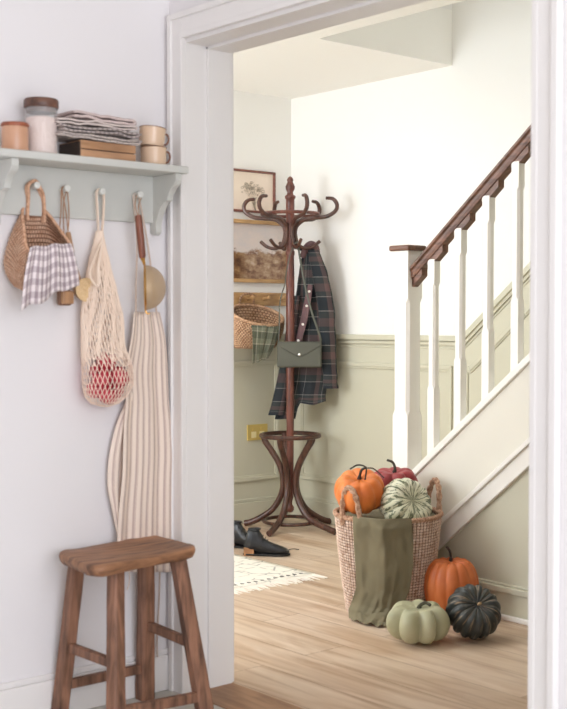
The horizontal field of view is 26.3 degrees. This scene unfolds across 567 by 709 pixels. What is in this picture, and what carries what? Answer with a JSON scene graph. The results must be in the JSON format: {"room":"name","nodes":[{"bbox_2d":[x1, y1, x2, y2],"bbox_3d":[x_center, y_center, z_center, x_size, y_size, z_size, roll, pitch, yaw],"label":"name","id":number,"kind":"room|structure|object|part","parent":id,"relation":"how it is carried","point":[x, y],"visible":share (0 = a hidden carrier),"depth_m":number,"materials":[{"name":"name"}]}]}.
{"room":"kitchen","nodes":[
{"label":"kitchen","id":0,"kind":"room"},
{"bbox_2d":[0,0,168,683],"bbox_3d":[-1.763,-0.140,2.698,3.600,2.462,0.120,-1,2,-41],"label":"wall","id":1,"kind":"structure","parent":0,"point":[101,57],"depth_m":3.58,"materials":[{"name":"white paint"}]},
{"bbox_2d":[0,648,168,708],"bbox_3d":[-1.719,1.027,2.680,3.600,0.130,0.016,-1,2,-41],"label":"baseboard","id":2,"kind":"structure","parent":1,"relation":"attached to","point":[36,692],"depth_m":3.62,"materials":[{"name":"white"}]},
{"bbox_2d":[0,148,188,235],"bbox_3d":[-0.587,-0.463,3.519,0.666,0.203,0.150,-1,2,-41],"label":"wall shelf","id":3,"kind":"object","parent":1,"relation":"attached to","point":[156,184],"visible":0.99,"depth_m":3.57,"materials":[{"name":"grey paint"}]},
{"bbox_2d":[0,121,28,150],"bbox_3d":[-0.744,-0.600,3.367,0.078,0.081,0.078,-1,2,-41],"label":"storage jar","id":4,"kind":"object","parent":3,"relation":"on","point":[14,134],"visible":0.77,"depth_m":3.33,"materials":[{"name":"brown ceramic"}]},
{"bbox_3d":[-0.744,-0.629,3.366,0.078,0.023,0.078,-1,2,-41],"label":"lid","id":5,"kind":"part","parent":4,"relation":"part of","materials":[{"name":"brown wood"}]},
{"bbox_2d":[3,179,70,290],"bbox_3d":[-0.691,-0.337,3.434,0.180,0.325,0.140,-1,2,-41],"label":"bag","id":6,"kind":"object","parent":3,"relation":"hanging from","point":[28,231],"visible":0.65,"depth_m":3.45,"materials":[{"name":"wicker"}]},
{"bbox_3d":[-0.713,-0.438,3.480,0.069,0.120,0.028,-1,2,-41],"label":"handle","id":7,"kind":"part","parent":6,"relation":"part of","materials":[{"name":"wicker"}]},
{"bbox_3d":[-0.706,-0.440,3.472,0.069,0.120,0.028,-1,2,-41],"label":"handle","id":8,"kind":"part","parent":6,"relation":"part of","materials":[{"name":"wicker"}]},
{"bbox_2d":[21,243,79,310],"bbox_3d":[-0.659,-0.217,3.393,0.190,0.195,0.068,-2,2,-45],"label":"checked cloth","id":9,"kind":"object","parent":6,"relation":"hanging from","point":[52,268],"visible":1,"depth_m":3.37,"materials":[{"name":"white fabric"}]},
{"bbox_2d":[23,97,58,152],"bbox_3d":[-0.684,-0.640,3.431,0.098,0.158,0.098,-1,2,-41],"label":"storage jar","id":10,"kind":"object","parent":3,"relation":"on","point":[42,129],"visible":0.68,"depth_m":3.39,"materials":[{"name":"clear glass"}]},
{"bbox_3d":[-0.684,-0.700,3.429,0.098,0.038,0.098,-1,2,-41],"label":"lid","id":11,"kind":"part","parent":10,"relation":"part of","materials":[{"name":"brown wood"}]},
{"bbox_2d":[57,187,73,305],"bbox_3d":[-0.633,-0.315,3.524,0.046,0.346,0.037,-1,2,-41],"label":"brush","id":12,"kind":"object","parent":3,"relation":"hanging from","point":[64,298],"visible":0.73,"depth_m":3.52,"materials":[{"name":"brown wood"}]},
{"bbox_3d":[-0.644,-0.338,3.532,0.030,0.300,0.013,0,2,-10],"label":"cord","id":13,"kind":"part","parent":12,"relation":"part of","materials":[{"name":"beige plastic"}]},
{"bbox_2d":[61,186,91,301],"bbox_3d":[-0.600,-0.321,3.555,0.103,0.336,0.038,-1,2,-41],"label":"dish brush","id":14,"kind":"object","parent":3,"relation":"hanging from","point":[81,291],"visible":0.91,"depth_m":3.54,"materials":[{"name":"brown wood"}]},
{"bbox_3d":[-0.634,-0.423,3.535,0.028,0.132,0.010,-1,2,-41],"label":"cord","id":15,"kind":"part","parent":14,"relation":"part of","materials":[{"name":"beige plastic"}]},
{"bbox_3d":[-0.612,-0.273,3.559,0.057,0.172,0.017,-1,2,-41],"label":"handle","id":16,"kind":"part","parent":14,"relation":"part of","materials":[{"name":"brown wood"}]},
{"bbox_2d":[59,140,135,160],"bbox_3d":[-0.544,-0.589,3.556,0.188,0.048,0.120,-1,2,-41],"label":"wooden box","id":17,"kind":"object","parent":3,"relation":"on","point":[80,147],"visible":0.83,"depth_m":3.50,"materials":[{"name":"brown wood"}]},
{"bbox_3d":[-0.546,-0.589,3.555,0.184,0.042,0.114,-1,2,-41],"label":"dark panel","id":18,"kind":"part","parent":17,"relation":"part of","materials":[{"name":"brown wood"}]},
{"bbox_3d":[-0.543,-0.601,3.556,0.186,0.024,0.120,-1,2,-41],"label":"box lid","id":19,"kind":"part","parent":17,"relation":"part of","materials":[{"name":"brown wood"}]},
{"bbox_2d":[55,131,141,144],"bbox_3d":[-0.564,-0.625,3.540,0.281,0.025,0.136,-1,2,-41],"label":"folded cloth","id":20,"kind":"object","parent":17,"relation":"on","point":[62,136],"visible":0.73,"depth_m":3.50,"materials":[{"name":"grey fabric"}]},
{"bbox_2d":[56,123,141,139],"bbox_3d":[-0.561,-0.644,3.539,0.274,0.025,0.133,-1,2,-41],"label":"folded cloth","id":21,"kind":"object","parent":20,"relation":"on","point":[108,132],"visible":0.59,"depth_m":3.50,"materials":[{"name":"grey fabric"}]},
{"bbox_2d":[54,117,136,131],"bbox_3d":[-0.571,-0.664,3.534,0.268,0.023,0.126,-1,2,-41],"label":"folded cloth","id":22,"kind":"object","parent":21,"relation":"on","point":[74,122],"visible":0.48,"depth_m":3.49,"materials":[{"name":"fabric"}]},
{"bbox_2d":[54,110,136,125],"bbox_3d":[-0.548,-0.685,3.552,0.217,0.029,0.120,-1,2,-41],"label":"folded cloth","id":23,"kind":"object","parent":22,"relation":"on","point":[74,114],"visible":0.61,"depth_m":3.50,"materials":[{"name":"fabric"}]},
{"bbox_2d":[80,188,133,406],"bbox_3d":[-0.520,-0.169,3.586,0.162,0.646,0.133,-1,2,-41],"label":"bag","id":24,"kind":"object","parent":3,"relation":"hanging from","point":[99,259],"visible":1,"depth_m":3.57,"materials":[{"name":"beige fabric"}]},
{"bbox_2d":[87,381,100,397],"bbox_3d":[-0.553,0.101,3.590,0.062,0.056,0.064,-1,2,-41],"label":"apple","id":25,"kind":"object","parent":24,"relation":"in","point":[89,384],"visible":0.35,"depth_m":3.56,"materials":[{"name":"red food"}]},
{"bbox_3d":[-0.542,-0.271,3.560,0.023,0.147,0.084,1,2,17],"label":"handle","id":26,"kind":"part","parent":24,"relation":"part of","materials":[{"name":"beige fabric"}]},
{"bbox_2d":[89,363,110,374],"bbox_3d":[-0.544,0.048,3.611,0.066,0.057,0.066,-1,2,-41],"label":"apple","id":27,"kind":"object","parent":24,"relation":"in","point":[94,367],"visible":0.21,"depth_m":3.59,"materials":[{"name":"red food"}]},
{"bbox_3d":[-0.543,-0.419,3.603,0.031,0.148,0.015,-1,2,-41],"label":"handle","id":28,"kind":"part","parent":24,"relation":"part of","materials":[{"name":"beige fabric"}]},
{"bbox_2d":[92,368,111,387],"bbox_3d":[-0.531,0.068,3.557,0.057,0.058,0.060,-1,2,-41],"label":"apple","id":29,"kind":"object","parent":24,"relation":"in","point":[99,369],"visible":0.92,"depth_m":3.54,"materials":[{"name":"red food"}]},
{"bbox_2d":[96,352,115,369],"bbox_3d":[-0.521,0.017,3.583,0.061,0.056,0.059,-1,2,-41],"label":"apple","id":30,"kind":"object","parent":24,"relation":"in","point":[108,358],"visible":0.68,"depth_m":3.56,"materials":[{"name":"red food"}]},
{"bbox_2d":[98,385,117,404],"bbox_3d":[-0.518,0.117,3.586,0.065,0.061,0.062,-1,2,-41],"label":"apple","id":31,"kind":"object","parent":24,"relation":"in","point":[108,386],"visible":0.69,"depth_m":3.56,"materials":[{"name":"red food"}]},
{"bbox_2d":[110,383,123,397],"bbox_3d":[-0.508,0.102,3.628,0.058,0.064,0.066,-1,2,-41],"label":"apple","id":32,"kind":"object","parent":24,"relation":"in","point":[116,387],"visible":0.16,"depth_m":3.61,"materials":[{"name":"red food"}]},
{"bbox_2d":[111,366,129,386],"bbox_3d":[-0.486,0.065,3.599,0.063,0.063,0.063,-1,2,-41],"label":"apple","id":33,"kind":"object","parent":24,"relation":"in","point":[117,367],"visible":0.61,"depth_m":3.58,"materials":[{"name":"red food"}]},
{"bbox_2d":[107,193,171,656],"bbox_3d":[-0.432,0.227,3.729,0.244,1.438,0.028,-2,2,-42],"label":"apron","id":34,"kind":"object","parent":3,"relation":"hanging from","point":[141,507],"visible":0.91,"depth_m":3.72,"materials":[{"name":"beige fabric"}]},
{"bbox_2d":[135,194,165,314],"bbox_3d":[-0.406,-0.307,3.661,0.105,0.372,0.126,-1,2,-41],"label":"strainer","id":35,"kind":"object","parent":3,"relation":"hanging from","point":[154,281],"visible":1,"depth_m":3.63,"materials":[{"name":"gold metal"}]},
{"bbox_3d":[-0.429,-0.354,3.644,0.034,0.130,0.023,-1,2,-41],"label":"handle","id":36,"kind":"part","parent":35,"relation":"part of","materials":[{"name":"brown wood"}]},
{"bbox_2d":[146,265,165,309],"bbox_3d":[-0.387,-0.202,3.663,0.064,0.135,0.135,0,2,-7],"label":"bowl","id":37,"kind":"object","parent":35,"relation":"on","point":[155,281],"depth_m":3.62,"materials":[{"name":"gold metal"}]},
{"bbox_2d":[140,146,170,163],"bbox_3d":[-0.388,-0.597,3.669,0.091,0.057,0.082,0,2,-2],"label":"mug","id":38,"kind":"object","parent":3,"relation":"on","point":[149,154],"visible":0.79,"depth_m":3.63,"materials":[{"name":"beige ceramic"}]},
{"bbox_2d":[139,125,169,145],"bbox_3d":[-0.392,-0.655,3.665,0.088,0.064,0.082,0,2,0],"label":"mug","id":39,"kind":"object","parent":38,"relation":"on","point":[152,135],"visible":0.93,"depth_m":3.63,"materials":[{"name":"beige ceramic"}]},
{"bbox_3d":[-0.358,-0.652,3.696,0.027,0.041,0.006,6,-3,-41],"label":"handle","id":40,"kind":"part","parent":39,"relation":"part of","materials":[{"name":"brown ceramic"}]},
{"bbox_3d":[-0.355,-0.600,3.701,0.027,0.041,0.006,-1,2,-41],"label":"handle","id":41,"kind":"part","parent":38,"relation":"part of","materials":[{"name":"brown ceramic"}]},
{"bbox_2d":[232,53,233,681],"bbox_3d":[0.270,0.019,3.376,0.020,2.104,1.500,-1,2,-41],"label":"door frame","id":42,"kind":"structure","parent":1,"relation":"attached to","point":[232,53],"depth_m":3.89,"materials":[{"name":"white wood"}]},
{"bbox_2d":[167,0,562,708],"bbox_3d":[0.127,0.020,3.245,0.023,2.110,1.476,-1,2,-41],"label":"door frame","id":43,"kind":"structure","parent":1,"relation":"attached to","point":[547,15],"depth_m":2.73,"materials":[{"name":"white wood"}]},
{"bbox_2d":[169,0,566,708],"bbox_3d":[1.198,-0.124,2.141,0.172,2.462,4.820,-1,2,-41],"label":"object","id":44,"kind":"structure","parent":1,"relation":"in","point":[175,6],"depth_m":2.69,"materials":[{"name":"white paint"}]},
{"bbox_2d":[185,0,428,692],"bbox_3d":[0.197,0.039,3.314,0.174,2.068,1.428,-1,2,-41],"label":"lining","id":45,"kind":"object","parent":44,"relation":"attached to","point":[208,56],"visible":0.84,"depth_m":3.81,"materials":[{"name":"white wood"}]},
{"bbox_2d":[233,90,290,333],"bbox_3d":[-1.577,-0.233,5.893,4.443,2.462,0.150,-1,2,-41],"label":"wall","id":46,"kind":"structure","parent":0,"point":[261,123],"depth_m":7.02,"materials":[{"name":"white paint"}]},
{"bbox_2d":[234,168,275,212],"bbox_3d":[-0.225,-0.932,6.919,0.458,0.242,0.022,-1,2,-41],"label":"picture","id":47,"kind":"object","parent":46,"relation":"attached to","point":[247,183],"visible":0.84,"depth_m":6.96,"materials":[{"name":"beige paper"}]},
{"bbox_2d":[247,424,267,440],"bbox_3d":[-0.150,0.448,7.018,0.149,0.091,0.014,-1,2,-41],"label":"wall socket","id":48,"kind":"object","parent":46,"relation":"attached to","point":[253,431],"visible":0.87,"depth_m":7.01,"materials":[{"name":"gold metal"}]},
{"bbox_2d":[251,432,255,437],"bbox_3d":[-0.171,0.462,6.997,0.036,0.035,0.002,-1,2,-41],"label":"socket","id":49,"kind":"object","parent":48,"relation":"attached to","point":[253,434],"depth_m":6.99,"materials":[{"name":"beige plastic"}]},
{"bbox_2d":[234,334,285,499],"bbox_3d":[-1.520,0.458,5.841,4.135,1.084,0.034,-1,2,-41],"label":"wall paneling","id":50,"kind":"structure","parent":46,"relation":"attached to","point":[256,473],"depth_m":7.01,"materials":[{"name":"beige paint"}]},
{"bbox_2d":[234,292,285,305],"bbox_3d":[-0.231,-0.316,6.897,0.696,0.076,0.075,-1,2,-41],"label":"peg rail","id":51,"kind":"object","parent":46,"relation":"attached to","point":[264,299],"visible":0.54,"depth_m":7.01,"materials":[{"name":"brown wood"}]},
{"bbox_2d":[234,292,284,348],"bbox_3d":[-0.148,-0.191,6.843,0.368,0.320,0.241,-1,2,-41],"label":"wall basket","id":52,"kind":"object","parent":51,"relation":"hanging from","point":[246,315],"visible":0.61,"depth_m":6.88,"materials":[{"name":"brown wicker"}]},
{"bbox_3d":[-0.204,-0.316,6.909,0.115,0.075,0.034,-1,2,-41],"label":"handle","id":53,"kind":"part","parent":52,"relation":"part of","materials":[{"name":"brown wicker"}]},
{"bbox_2d":[251,325,280,362],"bbox_3d":[-0.099,-0.058,6.756,0.073,0.213,0.289,1,2,39],"label":"plaid cloth","id":54,"kind":"object","parent":52,"relation":"hanging from","point":[264,337],"visible":0.94,"depth_m":6.70,"materials":[{"name":"green fabric"}]},
{"bbox_2d":[234,219,286,283],"bbox_3d":[-0.157,-0.591,6.981,0.508,0.358,0.030,-1,2,-41],"label":"landscape picture","id":55,"kind":"object","parent":46,"relation":"attached to","point":[253,262],"visible":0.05,"depth_m":6.99,"materials":[{"name":"brown paper"}]},
{"bbox_2d":[234,495,289,523],"bbox_3d":[-1.527,0.931,5.849,4.117,0.138,0.018,-1,2,-41],"label":"baseboard","id":56,"kind":"structure","parent":46,"relation":"attached to","point":[244,509],"depth_m":7.00,"materials":[{"name":"beige paint"}]},
{"bbox_2d":[90,518,527,708],"bbox_3d":[-0.016,1.139,2.771,6.300,0.100,7.300,-1,2,-41],"label":"floor","id":57,"kind":"structure","parent":0,"point":[299,645],"depth_m":4.23,"materials":[{"name":"brown wood"}]},
{"bbox_2d":[51,535,213,708],"bbox_3d":[-0.453,0.815,3.540,0.424,0.504,0.320,-1,2,-41],"label":"wooden stool","id":58,"kind":"object","parent":57,"relation":"on","point":[112,560],"visible":1,"depth_m":3.54,"materials":[{"name":"brown wood"}]},
{"bbox_3d":[-0.629,0.831,3.547,0.106,0.472,0.052,0,2,4],"label":"leg","id":59,"kind":"part","parent":58,"relation":"part of","materials":[{"name":"brown wood"}]},
{"bbox_3d":[-0.470,0.835,3.397,0.057,0.472,0.117,0,2,-10],"label":"leg","id":60,"kind":"part","parent":58,"relation":"part of","materials":[{"name":"brown wood"}]},
{"bbox_3d":[-0.456,0.582,3.527,0.266,0.039,0.442,1,2,41],"label":"seat","id":61,"kind":"part","parent":58,"relation":"part of","materials":[{"name":"brown wood"}]},
{"bbox_3d":[-0.422,0.826,3.726,0.060,0.472,0.076,-1,2,-41],"label":"leg","id":62,"kind":"part","parent":58,"relation":"part of","materials":[{"name":"brown wood"}]},
{"bbox_3d":[-0.269,0.830,3.572,0.137,0.472,0.057,0,2,7],"label":"leg","id":63,"kind":"part","parent":58,"relation":"part of","materials":[{"name":"brown wood"}]},
{"bbox_2d":[234,520,246,548],"bbox_3d":[-0.187,0.922,6.197,0.234,0.135,0.081,1,2,29],"label":"boot","id":64,"kind":"object","parent":57,"relation":"on","point":[240,533],"visible":0.41,"depth_m":6.20,"materials":[{"name":"black leather"}]},
{"bbox_2d":[188,683,302,708],"bbox_3d":[0.197,1.121,3.346,0.172,0.104,1.328,-1,2,-41],"label":"threshold","id":65,"kind":"object","parent":57,"relation":"on","point":[232,695],"depth_m":3.72,"materials":[{"name":"brown wood"}]},
{"bbox_2d":[243,527,289,555],"bbox_3d":[-0.083,0.927,6.013,0.234,0.135,0.081,0,2,5],"label":"boot","id":66,"kind":"object","parent":57,"relation":"on","point":[255,544],"visible":1,"depth_m":5.99,"materials":[{"name":"black leather"}]},
{"bbox_2d":[234,554,326,594],"bbox_3d":[-0.658,1.007,5.385,1.431,0.012,0.990,-1,2,-41],"label":"rug","id":67,"kind":"object","parent":57,"relation":"on","point":[249,573],"visible":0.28,"depth_m":5.50,"materials":[{"name":"beige fabric"}]},
{"bbox_2d":[242,176,338,536],"bbox_3d":[0.037,-0.005,6.763,0.538,1.954,0.552,0,2,0],"label":"coat stand","id":68,"kind":"object","parent":57,"relation":"on","point":[289,474],"visible":1,"depth_m":6.74,"materials":[{"name":"red wood"}]},
{"bbox_3d":[-0.104,0.709,6.823,0.243,0.521,0.035,0,2,12],"label":"leg","id":69,"kind":"part","parent":68,"relation":"part of","materials":[{"name":"brown wood"}]},
{"bbox_3d":[-0.025,0.715,6.642,0.035,0.522,0.281,1,2,22],"label":"leg","id":70,"kind":"part","parent":68,"relation":"part of","materials":[{"name":"brown wood"}]},
{"bbox_3d":[0.007,0.706,6.937,0.035,0.522,0.252,0,2,-12],"label":"leg","id":71,"kind":"part","parent":68,"relation":"part of","materials":[{"name":"brown wood"}]},
{"bbox_3d":[0.037,-0.053,6.770,0.060,1.874,0.060,0,2,0],"label":"post","id":72,"kind":"part","parent":68,"relation":"part of","materials":[{"name":"red wood"}]},
{"bbox_2d":[277,241,321,367],"bbox_3d":[0.089,-0.276,6.687,0.250,0.696,0.066,0,2,9],"label":"handbag","id":73,"kind":"object","parent":68,"relation":"hanging from","point":[290,354],"visible":0.96,"depth_m":6.67,"materials":[{"name":"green leather"}]},
{"bbox_2d":[268,241,337,418],"bbox_3d":[0.120,-0.132,6.807,0.403,1.002,0.139,1,2,20],"label":"coat","id":74,"kind":"object","parent":68,"relation":"hanging from","point":[311,385],"visible":0.84,"depth_m":6.77,"materials":[{"name":"fabric"}]},
{"bbox_3d":[0.168,0.714,6.672,0.311,0.521,0.035,2,2,42],"label":"leg","id":75,"kind":"part","parent":68,"relation":"part of","materials":[{"name":"brown wood"}]},
{"bbox_3d":[0.162,0.708,6.863,0.243,0.521,0.035,-1,2,-30],"label":"leg","id":76,"kind":"part","parent":68,"relation":"part of","materials":[{"name":"brown wood"}]},
{"bbox_2d":[333,477,442,612],"bbox_3d":[0.417,0.766,4.870,0.462,0.526,0.439,-1,2,-41],"label":"seagrass basket","id":77,"kind":"object","parent":57,"relation":"on","point":[426,531],"visible":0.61,"depth_m":4.74,"materials":[{"name":"wicker"}]},
{"bbox_3d":[0.260,0.588,4.720,0.037,0.164,0.114,-1,2,-41],"label":"handle","id":78,"kind":"part","parent":77,"relation":"part of","materials":[{"name":"wicker"}]},
{"bbox_2d":[345,509,434,626],"bbox_3d":[0.406,0.822,4.846,0.430,0.402,0.400,-1,2,-41],"label":"cloth","id":79,"kind":"object","parent":77,"relation":"hanging from","point":[383,548],"visible":0.91,"depth_m":4.66,"materials":[{"name":"fabric"}]},
{"bbox_2d":[334,464,383,513],"bbox_3d":[0.302,0.528,4.797,0.199,0.197,0.207,-1,2,-41],"label":"pumpkin","id":80,"kind":"object","parent":79,"relation":"on","point":[369,486],"visible":0.86,"depth_m":4.74,"materials":[{"name":"orange food"}]},
{"bbox_3d":[0.307,0.466,4.758,0.020,0.061,0.056,-1,2,-29],"label":"stem","id":81,"kind":"part","parent":80,"relation":"part of","materials":[{"name":"plant"}]},
{"bbox_2d":[380,478,431,518],"bbox_3d":[0.482,0.592,4.780,0.219,0.208,0.175,-1,2,-41],"label":"striped squash","id":82,"kind":"object","parent":79,"relation":"on","point":[404,497],"visible":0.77,"depth_m":4.73,"materials":[{"name":"green food"}]},
{"bbox_2d":[374,459,417,486],"bbox_3d":[0.449,0.515,4.962,0.204,0.178,0.200,-1,2,-41],"label":"pumpkin","id":83,"kind":"object","parent":77,"relation":"in","point":[389,474],"visible":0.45,"depth_m":4.91,"materials":[{"name":"red food"}]},
{"bbox_3d":[0.441,0.462,4.952,0.041,0.070,0.025,0,2,8],"label":"stem","id":84,"kind":"part","parent":83,"relation":"part of","materials":[{"name":"plant"}]},
{"bbox_3d":[0.614,0.582,4.957,0.035,0.163,0.112,-1,2,-26],"label":"handle","id":85,"kind":"part","parent":77,"relation":"part of","materials":[{"name":"wicker"}]},
{"bbox_2d":[386,599,449,643],"bbox_3d":[0.487,0.962,4.404,0.230,0.140,0.228,-1,2,-41],"label":"pumpkin","id":86,"kind":"object","parent":57,"relation":"on","point":[418,620],"visible":1,"depth_m":4.34,"materials":[{"name":"food"}]},
{"bbox_3d":[0.504,0.914,4.391,0.061,0.044,0.025,0,2,13],"label":"stem","id":87,"kind":"part","parent":86,"relation":"part of","materials":[{"name":"plant"}]},
{"bbox_2d":[424,546,478,609],"bbox_3d":[0.655,0.882,4.735,0.210,0.276,0.210,-1,2,-41],"label":"pumpkin","id":88,"kind":"object","parent":57,"relation":"on","point":[443,576],"visible":0.69,"depth_m":4.66,"materials":[{"name":"orange food"}]},
{"bbox_3d":[0.646,0.781,4.732,0.031,0.073,0.020,1,2,24],"label":"stem","id":89,"kind":"part","parent":88,"relation":"part of","materials":[{"name":"plant"}]},
{"bbox_2d":[389,124,530,625],"bbox_3d":[1.689,-0.368,4.459,0.985,2.814,2.710,-1,2,-41],"label":"staircase","id":90,"kind":"structure","parent":57,"relation":"on","point":[481,466],"depth_m":4.84,"materials":[{"name":"beige paint"}]},
{"bbox_3d":[0.528,0.287,5.192,0.088,1.462,0.088,-1,2,-41],"label":"newel post","id":91,"kind":"part","parent":90,"relation":"part of","materials":[{"name":"white paint"}]},
{"bbox_3d":[1.112,-1.036,4.470,0.068,1.478,1.708,-1,2,-41],"label":"handrail","id":92,"kind":"part","parent":90,"relation":"part of","materials":[{"name":"brown wood"}]},
{"bbox_3d":[1.381,-0.272,4.131,0.020,2.643,2.608,-1,2,-41],"label":"panel","id":93,"kind":"part","parent":90,"relation":"part of","materials":[{"name":"beige paint"}]},
{"bbox_3d":[1.372,-0.084,4.128,0.004,2.267,2.608,-1,2,-41],"label":"panel","id":94,"kind":"part","parent":90,"relation":"part of","materials":[{"name":"beige paint"}]},
{"bbox_2d":[445,584,500,639],"bbox_3d":[0.695,0.940,4.440,0.201,0.196,0.195,-1,2,-41],"label":"pumpkin","id":95,"kind":"object","parent":57,"relation":"on","point":[473,612],"visible":1,"depth_m":4.38,"materials":[{"name":"black"}]},
{"bbox_2d":[233,0,464,98],"bbox_3d":[0.267,-1.537,3.588,4.293,0.280,5.691,-1,2,-41],"label":"ceiling","id":96,"kind":"structure","parent":0,"point":[416,38],"depth_m":6.08,"materials":[{"name":"white paint"}]},
{"bbox_2d":[291,0,531,335],"bbox_3d":[1.953,-1.478,5.036,0.150,5.000,5.691,-1,2,-41],"label":"wall","id":97,"kind":"structure","parent":0,"point":[399,157],"depth_m":6.39,"materials":[{"name":"white paint"}]},
{"bbox_2d":[290,495,339,524],"bbox_3d":[0.633,0.911,6.505,0.018,0.138,1.833,-1,2,-41],"label":"baseboard","id":98,"kind":"structure","parent":97,"relation":"attached to","point":[323,507],"depth_m":6.99,"materials":[{"name":"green paint"}]},
{"bbox_2d":[294,262,529,500],"bbox_3d":[1.821,-1.236,5.056,0.034,4.516,5.499,-1,2,-41],"label":"wainscoting","id":99,"kind":"structure","parent":97,"relation":"attached to","point":[354,423],"depth_m":6.66,"materials":[{"name":"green paint"}]},
{"bbox_2d":[441,4,451,9],"bbox_3d":[1.885,-2.824,4.179,1.018,2.258,4.540,-1,2,-41],"label":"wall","id":100,"kind":"structure","parent":0,"point":[449,7],"depth_m":6.17,"materials":[{"name":"white paint"}]}
]}

